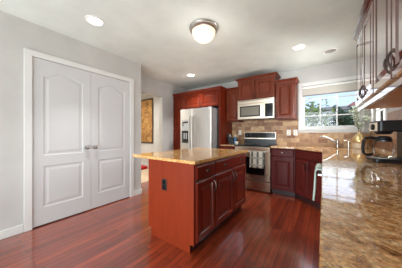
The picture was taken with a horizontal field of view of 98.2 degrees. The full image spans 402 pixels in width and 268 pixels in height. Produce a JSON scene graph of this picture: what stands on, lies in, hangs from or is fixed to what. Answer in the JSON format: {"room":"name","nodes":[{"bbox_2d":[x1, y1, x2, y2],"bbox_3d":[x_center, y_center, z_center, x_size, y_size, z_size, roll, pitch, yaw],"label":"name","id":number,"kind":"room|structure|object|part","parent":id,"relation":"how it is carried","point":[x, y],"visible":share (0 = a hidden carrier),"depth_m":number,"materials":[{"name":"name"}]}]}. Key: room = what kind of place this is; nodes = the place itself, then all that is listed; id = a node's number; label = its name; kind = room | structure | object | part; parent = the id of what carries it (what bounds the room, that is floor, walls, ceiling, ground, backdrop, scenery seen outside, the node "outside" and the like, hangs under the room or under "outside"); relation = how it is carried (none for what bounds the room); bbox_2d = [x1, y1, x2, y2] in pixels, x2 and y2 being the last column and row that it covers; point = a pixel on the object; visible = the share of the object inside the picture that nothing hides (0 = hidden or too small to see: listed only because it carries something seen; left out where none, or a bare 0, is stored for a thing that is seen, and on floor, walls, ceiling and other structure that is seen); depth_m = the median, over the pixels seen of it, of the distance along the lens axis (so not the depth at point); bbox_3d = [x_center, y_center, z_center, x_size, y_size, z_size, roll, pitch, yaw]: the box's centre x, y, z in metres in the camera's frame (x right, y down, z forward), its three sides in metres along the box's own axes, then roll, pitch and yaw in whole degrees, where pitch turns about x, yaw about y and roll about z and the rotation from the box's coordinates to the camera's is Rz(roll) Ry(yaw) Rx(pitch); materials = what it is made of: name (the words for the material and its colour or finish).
{"room":"kitchen","nodes":[
{"label":"kitchen","id":0,"kind":"room"},
{"bbox_2d":[0,11,140,230],"bbox_3d":[-3.248,-0.100,1.011,0.620,2.540,6.330,0,0,35],"label":"wall","id":1,"kind":"structure","parent":0,"point":[17,34],"depth_m":2.06,"materials":[{"name":"paint"}]},
{"bbox_2d":[32,57,90,227],"bbox_3d":[-1.875,0.102,2.395,0.103,2.107,0.669,0,0,35],"label":"door","id":2,"kind":"structure","parent":1,"relation":"in","point":[61,94],"depth_m":2.37,"materials":[{"name":"white paint"}]},
{"bbox_2d":[0,188,141,239],"bbox_3d":[-3.189,1.123,0.978,0.514,0.095,6.344,0,0,35],"label":"baseboard","id":3,"kind":"structure","parent":1,"relation":"attached to","point":[19,229],"depth_m":2.01,"materials":[{"name":"white wood"}]},
{"bbox_2d":[24,48,133,231],"bbox_3d":[-1.740,0.071,2.711,0.140,2.197,1.469,0,0,35],"label":"trim","id":4,"kind":"structure","parent":1,"relation":"attached to","point":[28,54],"depth_m":2.11,"materials":[{"name":"white wood"}]},
{"bbox_2d":[91,72,129,208],"bbox_3d":[-1.489,0.102,2.946,0.103,2.107,0.669,0,0,35],"label":"door","id":5,"kind":"structure","parent":1,"relation":"in","point":[110,97],"depth_m":2.91,"materials":[{"name":"white paint"}]},
{"bbox_2d":[141,168,147,182],"bbox_3d":[-2.368,1.218,5.205,2.750,0.104,2.810,0,0,35],"label":"floor","id":6,"kind":"structure","parent":0,"point":[144,173],"depth_m":4.89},
{"bbox_2d":[141,95,158,163],"bbox_3d":[-1.731,-0.100,6.027,2.650,2.540,0.151,0,0,35],"label":"wall","id":7,"kind":"structure","parent":0,"point":[146,104],"depth_m":5.97,"materials":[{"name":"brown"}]},
{"bbox_2d":[0,181,320,267],"bbox_3d":[-1.099,1.220,0.837,4.340,0.100,8.510,0,0,35],"label":"floor","id":8,"kind":"structure","parent":0,"point":[269,230],"depth_m":1.89,"materials":[{"name":"brown wood"}]},
{"bbox_2d":[172,92,186,149],"bbox_3d":[-0.416,0.035,4.985,0.456,2.269,0.685,0,0,35],"label":"tall cabinet","id":9,"kind":"object","parent":8,"relation":"on","point":[179,100],"visible":0.09,"depth_m":4.77,"materials":[{"name":"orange wood"}]},
{"bbox_3d":[-0.587,0.455,4.741,0.444,1.200,0.021,0,0,35],"label":"door","id":10,"kind":"part","parent":9,"relation":"part of","materials":[{"name":"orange wood"}]},
{"bbox_3d":[-0.415,-1.065,4.987,0.456,0.070,0.680,0,0,35],"label":"crown moulding","id":11,"kind":"part","parent":9,"relation":"part of","materials":[{"name":"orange wood"}]},
{"bbox_3d":[-0.587,-0.590,4.741,0.444,0.860,0.021,0,0,35],"label":"door","id":12,"kind":"part","parent":9,"relation":"part of","materials":[{"name":"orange wood"}]},
{"bbox_2d":[148,153,245,253],"bbox_3d":[0.061,0.728,2.367,0.718,0.883,1.342,0,0,35],"label":"kitchen island","id":13,"kind":"object","parent":8,"relation":"on","point":[187,203],"visible":0.97,"depth_m":1.86,"materials":[{"name":"brown wood"}]},
{"bbox_2d":[162,179,166,190],"bbox_3d":[-0.397,0.545,1.875,0.072,0.120,0.006,0,0,35],"label":"outlet plate","id":14,"kind":"object","parent":13,"relation":"attached to","point":[164,181],"depth_m":1.87,"materials":[{"name":"black plastic"}]},
{"bbox_3d":[-0.340,1.120,1.863,0.575,0.098,0.008,0,0,35],"label":"trim","id":15,"kind":"part","parent":13,"relation":"part of","materials":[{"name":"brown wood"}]},
{"bbox_3d":[-0.337,0.678,1.846,0.664,0.784,0.016,0,0,35],"label":"panel","id":16,"kind":"part","parent":13,"relation":"part of","materials":[{"name":"brown wood"}]},
{"bbox_2d":[133,147,247,164],"bbox_3d":[-0.055,0.270,2.456,0.972,0.031,1.390,0,0,35],"label":"island countertop","id":17,"kind":"structure","parent":13,"relation":"on","point":[198,155],"depth_m":2.16,"materials":[{"name":"beige stone"}]},
{"bbox_3d":[0.054,0.378,1.811,0.021,0.140,0.347,0,0,35],"label":"drawer","id":18,"kind":"part","parent":13,"relation":"part of","materials":[{"name":"brown wood"}]},
{"bbox_3d":[0.054,0.760,1.811,0.021,0.580,0.347,0,0,35],"label":"door","id":19,"kind":"part","parent":13,"relation":"part of","materials":[{"name":"brown wood"}]},
{"bbox_3d":[0.294,0.760,2.155,0.021,0.580,0.456,0,0,35],"label":"door","id":20,"kind":"part","parent":13,"relation":"part of","materials":[{"name":"brown wood"}]},
{"bbox_3d":[0.429,0.378,2.347,0.021,0.140,0.925,0,0,35],"label":"drawer","id":21,"kind":"part","parent":13,"relation":"part of","materials":[{"name":"brown wood"}]},
{"bbox_3d":[0.564,0.760,2.539,0.021,0.580,0.456,0,0,35],"label":"door","id":22,"kind":"part","parent":13,"relation":"part of","materials":[{"name":"brown wood"}]},
{"bbox_2d":[180,106,218,148],"bbox_3d":[0.075,0.274,4.436,0.905,1.791,0.940,0,0,35],"label":"refrigerator","id":23,"kind":"object","parent":8,"relation":"on","point":[199,127],"visible":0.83,"depth_m":4.07,"materials":[{"name":"grey metal"}]},
{"bbox_3d":[-0.381,-0.220,4.276,0.230,0.260,0.006,0,0,35],"label":"dispenser panel","id":24,"kind":"part","parent":23,"relation":"part of","materials":[{"name":"grey metal"}]},
{"bbox_3d":[-0.348,0.242,4.299,0.367,1.695,0.070,0,0,35],"label":"freezer door","id":25,"kind":"part","parent":23,"relation":"part of","materials":[{"name":"silver metal"}]},
{"bbox_3d":[-0.269,-0.025,4.157,0.028,0.848,0.088,0,0,35],"label":"handle","id":26,"kind":"part","parent":23,"relation":"part of","materials":[{"name":"silver metal"}]},
{"bbox_3d":[-0.204,-0.025,4.111,0.028,0.848,0.088,0,0,35],"label":"handle","id":27,"kind":"part","parent":23,"relation":"part of","materials":[{"name":"silver metal"}]},
{"bbox_3d":[0.025,0.242,4.038,0.532,1.695,0.070,0,0,35],"label":"fridge door","id":28,"kind":"part","parent":23,"relation":"part of","materials":[{"name":"silver metal"}]},
{"bbox_2d":[218,86,231,148],"bbox_3d":[0.620,0.035,4.260,0.090,2.269,0.684,0,0,35],"label":"end panel","id":29,"kind":"object","parent":8,"relation":"on","point":[225,127],"visible":0.52,"depth_m":4.15,"materials":[{"name":"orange wood"}]},
{"bbox_3d":[0.509,-1.065,4.103,0.090,0.070,0.300,0,0,35],"label":"crown moulding","id":30,"kind":"part","parent":29,"relation":"part of","materials":[{"name":"red wood"}]},
{"bbox_2d":[221,146,234,148],"bbox_3d":[0.765,0.720,4.171,0.345,0.898,0.663,0,0,35],"label":"base cabinet","id":31,"kind":"object","parent":8,"relation":"on","point":[222,147],"visible":0.02,"depth_m":3.93,"materials":[{"name":"brown wood"}]},
{"bbox_2d":[220,143,240,145],"bbox_3d":[0.769,0.255,4.170,0.353,0.030,0.644,0,0,35],"label":"countertop","id":32,"kind":"structure","parent":31,"relation":"on","point":[238,143],"depth_m":3.98,"materials":[{"name":"brown stone"}]},
{"bbox_2d":[227,133,233,143],"bbox_3d":[0.727,0.113,4.228,0.178,0.253,0.100,0,0,35],"label":"knife block","id":33,"kind":"object","parent":32,"relation":"on","point":[230,139],"visible":0.89,"depth_m":4.19,"materials":[{"name":"black"}]},
{"bbox_2d":[235,132,276,192],"bbox_3d":[1.206,0.562,3.832,0.742,1.214,0.695,0,0,35],"label":"stove","id":34,"kind":"object","parent":8,"relation":"on","point":[259,179],"visible":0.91,"depth_m":3.59,"materials":[{"name":"grey metal"}]},
{"bbox_3d":[1.051,0.600,3.610,0.738,0.670,0.040,0,0,35],"label":"oven door","id":35,"kind":"part","parent":34,"relation":"part of","materials":[{"name":"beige metal"}]},
{"bbox_2d":[235,143,275,146],"bbox_3d":[1.200,0.243,3.823,0.742,0.024,0.560,0,0,35],"label":"cooktop","id":36,"kind":"object","parent":34,"relation":"in","point":[250,144],"depth_m":3.78,"materials":[{"name":"black glass"}]},
{"bbox_2d":[250,150,263,168],"bbox_3d":[1.115,0.506,3.475,0.281,0.339,0.059,0,0,35],"label":"dish towel","id":37,"kind":"object","parent":34,"relation":"hanging from","point":[256,157],"visible":1,"depth_m":3.45,"materials":[{"name":"beige fabric"}]},
{"bbox_3d":[1.051,1.046,3.610,0.738,0.197,0.040,0,0,35],"label":"warming drawer","id":38,"kind":"part","parent":34,"relation":"part of","materials":[{"name":"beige metal"}]},
{"bbox_3d":[1.362,0.169,4.055,0.728,0.113,0.006,0,0,35],"label":"panel","id":39,"kind":"part","parent":34,"relation":"part of","materials":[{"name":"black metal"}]},
{"bbox_3d":[1.363,0.031,4.055,0.702,0.122,0.005,0,0,35],"label":"control glass","id":40,"kind":"part","parent":34,"relation":"part of","materials":[{"name":"black glass"}]},
{"bbox_2d":[271,148,295,196],"bbox_3d":[1.699,0.720,3.517,0.413,0.898,0.663,0,0,35],"label":"base cabinet","id":41,"kind":"object","parent":8,"relation":"on","point":[282,160],"visible":0.97,"depth_m":3.27,"materials":[{"name":"red wood"}]},
{"bbox_3d":[1.535,0.358,3.283,0.385,0.140,0.021,0,0,35],"label":"drawer","id":42,"kind":"part","parent":41,"relation":"part of","materials":[{"name":"red wood"}]},
{"bbox_3d":[1.535,0.750,3.283,0.385,0.600,0.021,0,0,35],"label":"door","id":43,"kind":"part","parent":41,"relation":"part of","materials":[{"name":"red wood"}]},
{"bbox_2d":[295,149,321,208],"bbox_3d":[2.198,0.720,2.925,1.070,0.898,1.043,0,0,35],"label":"base cabinet","id":44,"kind":"object","parent":8,"relation":"on","point":[306,161],"visible":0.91,"depth_m":2.86,"materials":[{"name":"red wood"}]},
{"bbox_3d":[1.731,0.750,3.001,0.021,0.600,0.281,0,0,-10],"label":"door","id":45,"kind":"part","parent":44,"relation":"part of","materials":[{"name":"red wood"}]},
{"bbox_3d":[1.757,0.358,2.857,0.021,0.140,0.574,0,0,-10],"label":"drawer","id":46,"kind":"part","parent":44,"relation":"part of","materials":[{"name":"red wood"}]},
{"bbox_3d":[1.782,0.750,2.712,0.021,0.600,0.281,0,0,-10],"label":"door","id":47,"kind":"part","parent":44,"relation":"part of","materials":[{"name":"red wood"}]},
{"bbox_2d":[270,145,401,267],"bbox_3d":[0.926,0.255,1.475,1.492,0.030,4.879,0,0,35],"label":"countertop","id":48,"kind":"structure","parent":44,"relation":"on","point":[361,212],"depth_m":0.55,"materials":[{"name":"brown stone"}]},
{"bbox_2d":[320,135,339,147],"bbox_3d":[2.193,0.131,2.956,0.331,0.217,0.060,0,0,-1],"label":"faucet","id":49,"kind":"object","parent":48,"relation":"on","point":[337,141],"visible":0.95,"depth_m":2.95,"materials":[{"name":"silver metal"}]},
{"bbox_2d":[351,132,367,148],"bbox_3d":[2.647,0.102,2.908,0.204,0.275,0.204,0,0,35],"label":"vase","id":50,"kind":"object","parent":48,"relation":"on","point":[356,141],"visible":0.88,"depth_m":2.86,"materials":[{"name":"gold ceramic"}]},
{"bbox_2d":[348,106,371,131],"bbox_3d":[2.564,-0.217,2.875,0.313,0.515,0.321,0,0,-3],"label":"eucalyptus branches","id":51,"kind":"object","parent":50,"relation":"in","point":[357,122],"visible":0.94,"depth_m":2.87,"materials":[{"name":"green plant"}]},
{"bbox_2d":[366,120,401,163],"bbox_3d":[1.640,0.063,1.488,0.303,0.352,0.200,0,0,26],"label":"coffee maker","id":52,"kind":"object","parent":48,"relation":"on","point":[383,126],"visible":1,"depth_m":1.46,"materials":[{"name":"black plastic"}]},
{"bbox_3d":[1.527,-0.062,1.542,0.004,0.074,0.144,0,0,25],"label":"control panel","id":53,"kind":"part","parent":52,"relation":"part of","materials":[{"name":"beige metal"}]},
{"bbox_2d":[361,136,392,155],"bbox_3d":[1.552,0.108,1.530,0.224,0.187,0.148,0,0,26],"label":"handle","id":54,"kind":"object","parent":52,"relation":"on","point":[378,138],"visible":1,"depth_m":1.53,"materials":[{"name":"black plastic"}]},
{"bbox_3d":[1.497,0.108,1.557,0.104,0.180,0.025,0,0,25],"label":"handle","id":55,"kind":"part","parent":54,"relation":"part of","materials":[{"name":"black plastic"}]},
{"bbox_3d":[1.587,0.028,1.514,0.104,0.027,0.104,0,0,25],"label":"lid","id":56,"kind":"part","parent":54,"relation":"part of","materials":[{"name":"black plastic"}]},
{"bbox_2d":[374,132,392,133],"bbox_3d":[1.587,-0.008,1.514,0.120,0.022,0.120,0,0,25],"label":"basket","id":57,"kind":"object","parent":52,"relation":"on","point":[374,132],"depth_m":1.48,"materials":[{"name":"black plastic"}]},
{"bbox_3d":[1.587,0.204,1.514,0.156,0.005,0.156,0,0,25],"label":"warming plate","id":58,"kind":"part","parent":52,"relation":"part of","materials":[{"name":"metal"}]},
{"bbox_3d":[1.734,0.093,1.444,0.090,0.228,0.196,0,0,25],"label":"water tank","id":59,"kind":"part","parent":52,"relation":"part of","materials":[{"name":"black plastic"}]},
{"bbox_3d":[1.475,0.732,1.586,0.672,0.874,0.596,0,0,35],"label":"dishwasher","id":60,"kind":"object","parent":8,"relation":"on","visible":0},
{"bbox_2d":[312,163,321,200],"bbox_3d":[1.195,0.477,1.776,0.086,0.308,0.372,0,0,35],"label":"hand towel","id":61,"kind":"object","parent":60,"relation":"hanging from","point":[318,166],"visible":0.7,"depth_m":1.64,"materials":[{"name":"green fabric"}]},
{"bbox_2d":[141,75,187,151],"bbox_3d":[-1.046,-0.100,4.590,0.120,2.540,2.060,0,0,35],"label":"wall","id":62,"kind":"structure","parent":0,"point":[164,91],"depth_m":4.60,"materials":[{"name":"paint"}]},
{"bbox_2d":[0,0,363,95],"bbox_3d":[-2.283,-1.430,1.543,7.090,0.120,8.710,0,0,35],"label":"ceiling","id":63,"kind":"structure","parent":0,"point":[252,37],"depth_m":2.30,"materials":[{"name":"paint"}]},
{"bbox_2d":[85,15,104,26],"bbox_3d":[-1.283,-1.365,2.107,0.210,0.008,0.210,0,0,35],"label":"recessed light","id":64,"kind":"object","parent":63,"relation":"in","point":[93,20],"visible":1,"depth_m":2.10,"materials":[{"name":"white plastic"}]},
{"bbox_2d":[189,18,217,43],"bbox_3d":[0.035,-1.270,2.246,0.370,0.200,0.370,0,0,35],"label":"light","id":65,"kind":"object","parent":63,"relation":"attached to","point":[203,30],"visible":1,"depth_m":2.14,"materials":[{"name":"white glass"}]},
{"bbox_3d":[0.035,-1.254,2.246,0.300,0.121,0.300,0,0,35],"label":"lamp shade","id":66,"kind":"part","parent":65,"relation":"part of","materials":[{"name":"white glass"}]},
{"bbox_2d":[291,44,306,50],"bbox_3d":[1.541,-1.365,2.742,0.210,0.008,0.210,0,0,35],"label":"recessed light","id":67,"kind":"object","parent":63,"relation":"in","point":[298,46],"visible":1,"depth_m":2.74,"materials":[{"name":"white plastic"}]},
{"bbox_2d":[323,48,337,53],"bbox_3d":[2.130,-1.365,2.867,0.210,0.008,0.210,0,0,35],"label":"recessed light","id":68,"kind":"object","parent":63,"relation":"in","point":[331,50],"visible":1,"depth_m":2.86,"materials":[{"name":"white plastic"}]},
{"bbox_2d":[188,58,369,147],"bbox_3d":[1.256,-0.100,4.304,4.220,2.540,0.129,0,0,35],"label":"wall","id":69,"kind":"structure","parent":0,"point":[346,68],"depth_m":3.61,"materials":[{"name":"paint"}]},
{"bbox_2d":[185,86,218,108],"bbox_3d":[0.178,-0.885,4.569,0.984,0.430,0.685,0,0,35],"label":"upper cabinet","id":70,"kind":"object","parent":69,"relation":"attached to","point":[206,97],"visible":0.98,"depth_m":4.29,"materials":[{"name":"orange wood"}]},
{"bbox_3d":[-0.195,-0.850,4.466,0.484,0.335,0.021,0,0,35],"label":"door","id":71,"kind":"part","parent":70,"relation":"part of","materials":[{"name":"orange wood"}]},
{"bbox_3d":[0.179,-1.065,4.571,0.984,0.070,0.680,0,0,35],"label":"crown moulding","id":72,"kind":"part","parent":70,"relation":"part of","materials":[{"name":"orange wood"}]},
{"bbox_3d":[0.208,-0.850,4.184,0.484,0.335,0.021,0,0,35],"label":"door","id":73,"kind":"part","parent":70,"relation":"part of","materials":[{"name":"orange wood"}]},
{"bbox_2d":[226,87,243,121],"bbox_3d":[0.832,-0.700,4.295,0.314,0.800,0.382,0,0,35],"label":"upper cabinet","id":74,"kind":"object","parent":69,"relation":"attached to","point":[231,93],"visible":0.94,"depth_m":4.17,"materials":[{"name":"brown wood"}]},
{"bbox_3d":[0.832,-1.070,4.295,0.314,0.060,0.382,0,0,35],"label":"crown moulding","id":75,"kind":"part","parent":74,"relation":"part of","materials":[{"name":"brown wood"}]},
{"bbox_3d":[0.748,-0.672,4.175,0.294,0.720,0.021,0,0,35],"label":"door","id":76,"kind":"part","parent":74,"relation":"part of","materials":[{"name":"brown wood"}]},
{"bbox_2d":[235,72,280,100],"bbox_3d":[1.280,-1.012,3.951,0.915,0.495,0.432,0,0,35],"label":"upper cabinet","id":77,"kind":"object","parent":69,"relation":"attached to","point":[258,86],"visible":0.98,"depth_m":3.77,"materials":[{"name":"brown wood"}]},
{"bbox_3d":[1.018,-0.985,3.926,0.384,0.415,0.021,0,0,35],"label":"door","id":78,"kind":"part","parent":77,"relation":"part of","materials":[{"name":"brown wood"}]},
{"bbox_2d":[238,97,274,120],"bbox_3d":[1.274,-0.546,3.941,0.800,0.432,0.438,0,0,35],"label":"microwave","id":79,"kind":"object","parent":77,"relation":"attached to","point":[263,108],"visible":0.97,"depth_m":3.78,"materials":[{"name":"grey metal"}]},
{"bbox_3d":[1.099,-0.503,3.875,0.590,0.338,0.032,0,0,35],"label":"door","id":80,"kind":"part","parent":79,"relation":"part of","materials":[{"name":"silver metal"}]},
{"bbox_3d":[1.427,-0.503,3.644,0.207,0.338,0.032,0,0,35],"label":"control panel","id":81,"kind":"part","parent":79,"relation":"part of","materials":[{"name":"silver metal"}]},
{"bbox_3d":[1.280,-1.230,3.951,0.915,0.060,0.432,0,0,35],"label":"crown moulding","id":82,"kind":"part","parent":77,"relation":"part of","materials":[{"name":"brown wood"}]},
{"bbox_3d":[1.346,-0.985,3.696,0.384,0.415,0.021,0,0,35],"label":"door","id":83,"kind":"part","parent":77,"relation":"part of","materials":[{"name":"brown wood"}]},
{"bbox_2d":[275,77,299,120],"bbox_3d":[1.796,-0.700,3.621,0.411,0.800,0.382,0,0,35],"label":"upper cabinet","id":84,"kind":"object","parent":69,"relation":"attached to","point":[285,89],"visible":1,"depth_m":3.51,"materials":[{"name":"brown wood"}]},
{"bbox_3d":[1.690,-0.672,3.516,0.336,0.720,0.021,0,0,35],"label":"door","id":85,"kind":"part","parent":84,"relation":"part of","materials":[{"name":"brown wood"}]},
{"bbox_3d":[1.796,-1.070,3.621,0.411,0.060,0.382,0,0,35],"label":"crown moulding","id":86,"kind":"part","parent":84,"relation":"part of","materials":[{"name":"brown wood"}]},
{"bbox_2d":[232,118,368,147],"bbox_3d":[1.881,-0.032,3.793,2.610,0.597,0.009,0,0,35],"label":"backsplash","id":87,"kind":"structure","parent":69,"relation":"attached to","point":[281,127],"depth_m":3.77,"materials":[{"name":"tile"}]},
{"bbox_2d":[298,76,364,132],"bbox_3d":[2.491,-0.540,3.401,1.026,1.026,0.150,0,0,35],"label":"window","id":88,"kind":"structure","parent":69,"relation":"in","point":[302,128],"depth_m":3.42,"materials":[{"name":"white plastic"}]},
{"bbox_2d":[302,80,355,96],"bbox_3d":[2.485,-0.879,3.392,0.878,0.198,0.040,0,0,35],"label":"window blind","id":89,"kind":"object","parent":88,"relation":"attached to","point":[348,86],"visible":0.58,"depth_m":3.37,"materials":[{"name":"beige fabric"}]},
{"bbox_3d":[2.485,-0.790,3.393,0.870,0.020,0.015,0,0,35],"label":"rail","id":90,"kind":"part","parent":89,"relation":"part of","materials":[{"name":"white fabric"}]},
{"bbox_3d":[2.491,-0.083,3.401,1.026,0.025,0.150,0,0,35],"label":"sill","id":91,"kind":"part","parent":88,"relation":"part of","materials":[{"name":"white wood"}]},
{"bbox_2d":[369,107,401,155],"bbox_3d":[0.626,-0.100,-0.371,0.129,2.540,8.510,0,0,35],"label":"wall","id":92,"kind":"structure","parent":0,"point":[395,113],"depth_m":2.11,"materials":[{"name":"paint"}]},
{"bbox_2d":[352,0,401,111],"bbox_3d":[1.706,-0.700,1.607,0.382,0.880,0.910,0,0,35],"label":"upper cabinet","id":93,"kind":"object","parent":92,"relation":"attached to","point":[363,35],"visible":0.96,"depth_m":1.57,"materials":[{"name":"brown wood"}]},
{"bbox_3d":[1.690,-0.686,1.848,0.021,0.760,0.413,0,0,35],"label":"door","id":94,"kind":"part","parent":93,"relation":"part of","materials":[{"name":"brown wood"}]},
{"bbox_3d":[1.706,-1.105,1.607,0.382,0.070,0.910,0,0,35],"label":"crown moulding","id":95,"kind":"part","parent":93,"relation":"part of","materials":[{"name":"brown wood"}]},
{"bbox_3d":[1.585,-0.275,1.662,0.020,0.030,0.860,0,0,35],"label":"light rail","id":96,"kind":"part","parent":93,"relation":"part of","materials":[{"name":"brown wood"}]},
{"bbox_3d":[1.445,-0.686,1.498,0.021,0.760,0.413,0,0,35],"label":"door","id":97,"kind":"part","parent":93,"relation":"part of","materials":[{"name":"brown wood"}]},
{"bbox_2d":[368,108,387,129],"bbox_3d":[2.608,-0.540,2.514,0.150,1.026,0.886,0,0,35],"label":"window","id":98,"kind":"structure","parent":92,"relation":"in","point":[381,113],"depth_m":2.68,"materials":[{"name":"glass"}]},
{"bbox_3d":[2.633,-0.540,2.496,0.050,0.890,0.750,0,0,35],"label":"sash frame","id":99,"kind":"part","parent":98,"relation":"part of","materials":[{"name":"white wood"}]},
{"bbox_3d":[2.579,-0.540,2.534,0.022,1.026,0.886,0,0,35],"label":"casing","id":100,"kind":"part","parent":98,"relation":"part of","materials":[{"name":"white wood"}]},
{"bbox_3d":[2.634,-0.540,2.496,0.004,0.800,0.670,0,0,35],"label":"glass pane","id":101,"kind":"part","parent":98,"relation":"part of","materials":[{"name":"clear glass"}]},
{"bbox_2d":[374,0,401,98],"bbox_3d":[1.198,-0.700,0.880,0.382,0.880,0.856,0,0,35],"label":"upper cabinet","id":102,"kind":"object","parent":92,"relation":"attached to","point":[387,13],"visible":1,"depth_m":1.05,"materials":[{"name":"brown wood"}]},
{"bbox_3d":[1.075,-0.405,1.006,0.033,0.121,0.022,0,0,35],"label":"handle","id":103,"kind":"part","parent":102,"relation":"part of","materials":[{"name":"brown metal"}]},
{"bbox_3d":[1.090,-0.275,0.956,0.020,0.030,0.856,0,0,35],"label":"light rail","id":104,"kind":"part","parent":102,"relation":"part of","materials":[{"name":"brown wood"}]},
{"bbox_3d":[1.038,-0.405,0.953,0.033,0.121,0.022,0,0,35],"label":"handle","id":105,"kind":"part","parent":102,"relation":"part of","materials":[{"name":"brown metal"}]},
{"bbox_3d":[0.952,-0.686,0.793,0.021,0.760,0.411,0,0,35],"label":"door","id":106,"kind":"part","parent":102,"relation":"part of","materials":[{"name":"brown wood"}]},
{"label":"outside","id":107,"kind":"structure","parent":0,"visible":0},
{"bbox_3d":[18.466,1.620,26.373,80.000,0.100,55.610,0,0,35],"label":"ground","id":108,"kind":"structure","parent":107,"visible":0},
{"bbox_2d":[305,98,335,125],"bbox_3d":[4.037,0.109,6.296,1.385,2.924,1.304,0,0,35],"label":"young tree","id":109,"kind":"object","parent":108,"relation":"on","point":[313,119],"visible":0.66,"depth_m":6.14,"materials":[{"name":"green plant"}]},
{"bbox_2d":[305,105,354,125],"bbox_3d":[7.375,-0.105,13.148,15.800,3.350,6.800,0,0,35],"label":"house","id":110,"kind":"structure","parent":108,"relation":"on","point":[344,108],"depth_m":9.54,"materials":[{"name":"white"}]},
{"bbox_2d":[323,105,354,125],"bbox_3d":[5.806,0.157,7.131,1.452,2.831,1.444,0,0,19],"label":"round bush","id":111,"kind":"object","parent":108,"relation":"on","point":[343,120],"visible":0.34,"depth_m":6.96,"materials":[{"name":"green plant"}]}
]}

